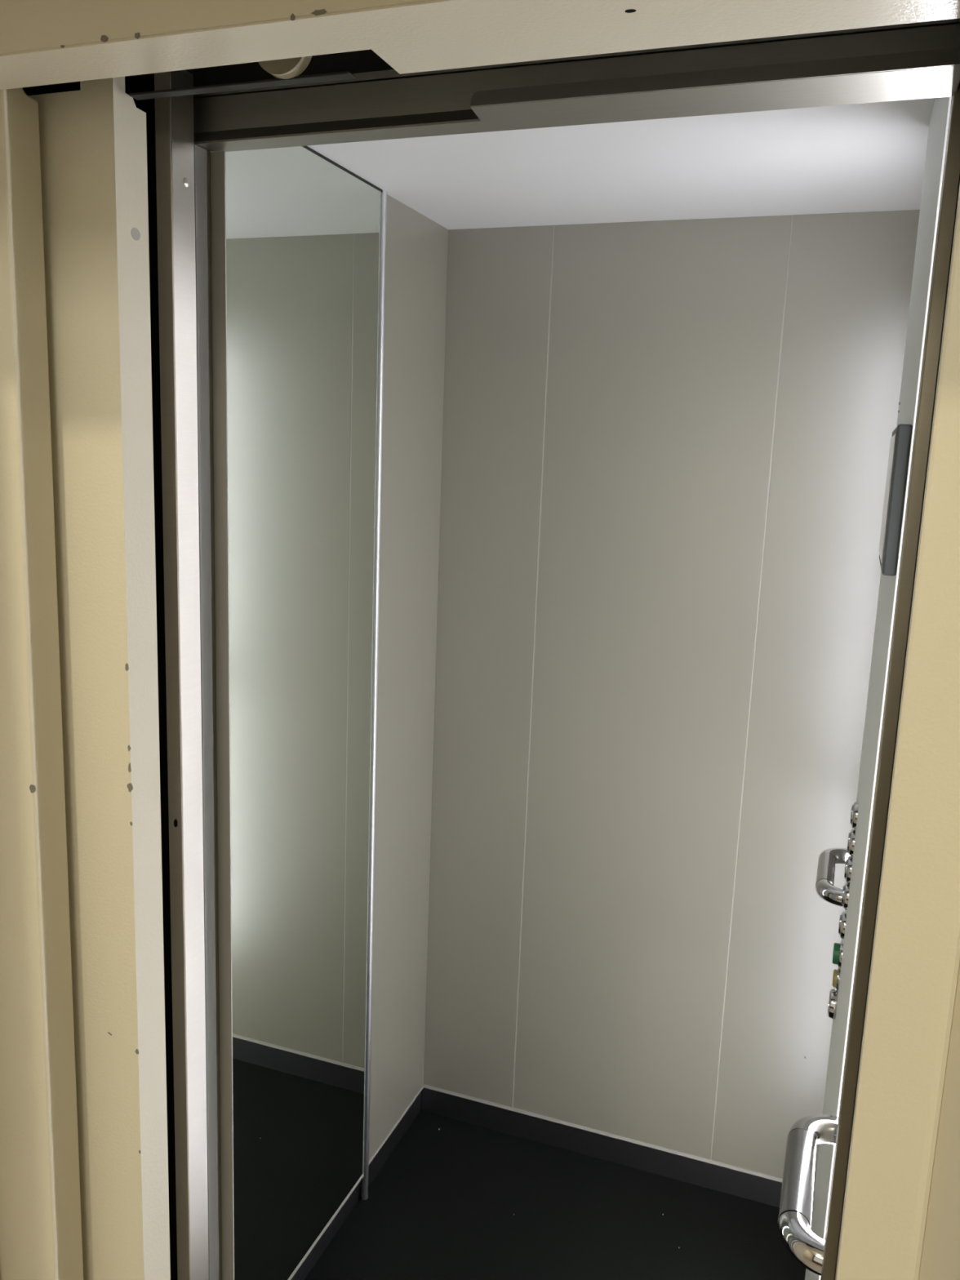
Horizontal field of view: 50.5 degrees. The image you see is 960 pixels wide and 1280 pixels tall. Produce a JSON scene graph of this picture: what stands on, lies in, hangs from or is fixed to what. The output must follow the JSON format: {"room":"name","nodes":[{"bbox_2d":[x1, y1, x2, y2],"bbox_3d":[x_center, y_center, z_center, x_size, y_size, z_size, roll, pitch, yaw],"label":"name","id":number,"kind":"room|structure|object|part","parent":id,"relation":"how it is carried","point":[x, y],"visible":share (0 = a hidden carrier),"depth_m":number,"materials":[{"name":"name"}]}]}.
{"room":"elevator landing","nodes":[
{"label":"elevator landing","id":0,"kind":"room"},
{"bbox_2d":[368,194,448,1164],"bbox_3d":[-0.331,0.217,1.784,0.021,2.031,1.297,6,11,20],"label":"wall","id":1,"kind":"structure","parent":0,"point":[417,246],"depth_m":2.19,"materials":[{"name":"grey laminate"}]},
{"bbox_2d":[225,146,382,1279],"bbox_3d":[-0.380,0.277,1.632,0.006,2.099,0.922,6,11,20],"label":"wall mirror","id":2,"kind":"object","parent":1,"relation":"attached to","point":[303,228],"visible":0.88,"depth_m":1.77,"materials":[{"name":"clear glass"}]},
{"bbox_2d":[290,1091,421,1279],"bbox_3d":[-0.379,1.249,1.965,0.017,0.068,1.278,6,11,20],"label":"baseboard","id":3,"kind":"structure","parent":1,"relation":"attached to","point":[399,1131],"depth_m":2.23,"materials":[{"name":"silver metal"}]},
{"bbox_2d":[363,190,386,1199],"bbox_3d":[-0.215,0.204,2.065,0.010,2.099,0.016,6,11,20],"label":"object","id":4,"kind":"structure","parent":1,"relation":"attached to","point":[384,194],"depth_m":2.03,"materials":[{"name":"metal"}]},
{"bbox_2d":[304,1109,805,1279],"bbox_3d":[0.055,1.354,1.757,1.008,0.032,1.459,6,11,20],"label":"floor","id":5,"kind":"structure","parent":0,"point":[442,1205],"depth_m":2.21,"materials":[{"name":"rubber"}]},
{"bbox_2d":[194,144,234,1279],"bbox_3d":[-0.284,0.497,1.056,0.048,1.881,0.025,6,11,20],"label":"elevator door","id":6,"kind":"structure","parent":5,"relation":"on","point":[210,190],"depth_m":0.97,"materials":[{"name":"silver metal"}]},
{"bbox_2d":[820,81,959,1279],"bbox_3d":[0.299,0.488,0.858,0.010,2.012,0.030,6,11,20],"label":"door frame","id":7,"kind":"structure","parent":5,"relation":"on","point":[951,173],"depth_m":0.76,"materials":[{"name":"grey metal"}]},
{"bbox_2d":[306,97,934,229],"bbox_3d":[0.159,-0.748,1.447,1.050,0.021,1.347,6,11,20],"label":"ceiling","id":8,"kind":"structure","parent":0,"point":[865,157],"depth_m":1.67,"materials":[{"name":"white paint"}]},
{"bbox_2d":[422,209,919,1191],"bbox_3d":[0.341,0.163,2.213,0.944,2.031,0.022,6,11,20],"label":"wall","id":9,"kind":"structure","parent":0,"point":[666,443],"depth_m":2.18,"materials":[{"name":"grey laminate"}]},
{"bbox_2d":[420,1087,814,1214],"bbox_3d":[0.297,1.194,2.406,0.956,0.068,0.015,6,11,20],"label":"baseboard","id":10,"kind":"structure","parent":9,"relation":"attached to","point":[731,1181],"depth_m":2.40,"materials":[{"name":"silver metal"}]},
{"bbox_2d":[918,962,959,1279],"bbox_3d":[0.015,0.101,0.545,3.302,2.870,0.418,6,11,20],"label":"wall","id":11,"kind":"structure","parent":0,"point":[940,1252],"depth_m":0.58,"materials":[{"name":"beige paint"}]},
{"bbox_2d":[28,76,170,1279],"bbox_3d":[-0.491,0.476,1.022,0.401,1.897,0.039,6,11,20],"label":"door","id":12,"kind":"structure","parent":11,"relation":"in","point":[93,138],"depth_m":0.86,"materials":[{"name":"beige paint"}]},
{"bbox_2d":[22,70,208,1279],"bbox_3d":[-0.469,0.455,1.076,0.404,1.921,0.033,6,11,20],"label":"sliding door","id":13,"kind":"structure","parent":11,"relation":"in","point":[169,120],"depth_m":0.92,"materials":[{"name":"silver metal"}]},
{"bbox_3d":[-0.469,0.455,1.076,0.403,1.921,0.031,6,11,20],"label":"door","id":14,"kind":"part","parent":13,"relation":"part of","materials":[{"name":"silver metal"}]},
{"bbox_2d":[128,71,355,100],"bbox_3d":[-0.179,-0.409,0.752,0.188,0.002,0.011,6,11,20],"label":"rail","id":15,"kind":"object","parent":11,"relation":"attached to","point":[343,75],"visible":1,"depth_m":0.75,"materials":[{"name":"grey metal"}]},
{"bbox_2d":[257,55,311,79],"bbox_3d":[-0.139,-0.424,0.726,0.043,0.043,0.014,6,11,20],"label":"roller","id":16,"kind":"object","parent":15,"relation":"on","point":[283,68],"visible":0.34,"depth_m":0.72,"materials":[{"name":"beige plastic"}]},
{"bbox_2d":[0,0,959,1279],"bbox_3d":[-0.091,0.462,0.801,0.786,2.054,0.106,6,11,20],"label":"door frame","id":17,"kind":"structure","parent":11,"relation":"attached to","point":[915,961],"depth_m":0.66,"materials":[{"name":"beige paint"}]},
{"bbox_2d":[22,17,959,151],"bbox_3d":[-0.133,-0.531,0.810,1.022,0.237,0.060,6,11,20],"label":"door frame","id":18,"kind":"structure","parent":11,"relation":"attached to","point":[920,60],"depth_m":0.75,"materials":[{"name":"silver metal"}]},
{"bbox_3d":[-0.133,-0.438,0.835,1.022,0.028,0.004,6,11,20],"label":"plate","id":19,"kind":"part","parent":18,"relation":"part of","materials":[{"name":"silver metal"}]},
{"bbox_3d":[-0.150,-0.416,0.837,0.994,0.001,0.058,6,11,20],"label":"soffit plate","id":20,"kind":"part","parent":18,"relation":"part of","materials":[{"name":"silver metal"}]},
{"bbox_2d":[835,183,959,1275],"bbox_3d":[0.385,0.444,0.818,0.169,2.118,0.030,6,11,20],"label":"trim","id":21,"kind":"structure","parent":11,"relation":"attached to","point":[959,184],"depth_m":0.76,"materials":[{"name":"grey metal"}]},
{"bbox_3d":[0.570,0.309,1.461,0.019,2.032,1.297,6,11,20],"label":"wall","id":22,"kind":"structure","parent":0,"visible":0},
{"bbox_2d":[777,1114,838,1275],"bbox_3d":[0.333,0.535,0.996,0.070,0.041,0.233,6,11,20],"label":"grab rail","id":23,"kind":"object","parent":22,"relation":"attached to","point":[794,1219],"visible":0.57,"depth_m":0.97,"materials":[{"name":"silver metal"}]},
{"bbox_2d":[804,96,951,1279],"bbox_3d":[0.504,0.355,1.370,0.035,2.094,0.624,6,11,20],"label":"column","id":24,"kind":"structure","parent":22,"relation":"attached to","point":[844,953],"depth_m":1.20,"materials":[{"name":"white metal"}]},
{"bbox_2d":[815,848,849,906],"bbox_3d":[0.619,0.406,1.758,0.070,0.041,0.235,6,11,20],"label":"grab rail","id":25,"kind":"object","parent":24,"relation":"attached to","point":[825,889],"visible":0.63,"depth_m":1.73,"materials":[{"name":"silver metal"}]},
{"bbox_2d":[827,988,838,1019],"bbox_3d":[0.530,0.546,1.528,0.011,0.044,0.044,6,11,20],"label":"switch","id":26,"kind":"object","parent":24,"relation":"attached to","point":[833,995],"depth_m":1.51,"materials":[{"name":"silver metal"}]},
{"bbox_2d":[878,423,912,576],"bbox_3d":[0.439,-0.151,1.081,0.014,0.147,0.194,6,11,20],"label":"display unit","id":27,"kind":"object","parent":24,"relation":"attached to","point":[900,440],"visible":1,"depth_m":0.99,"materials":[{"name":"grey plastic"}]}
]}

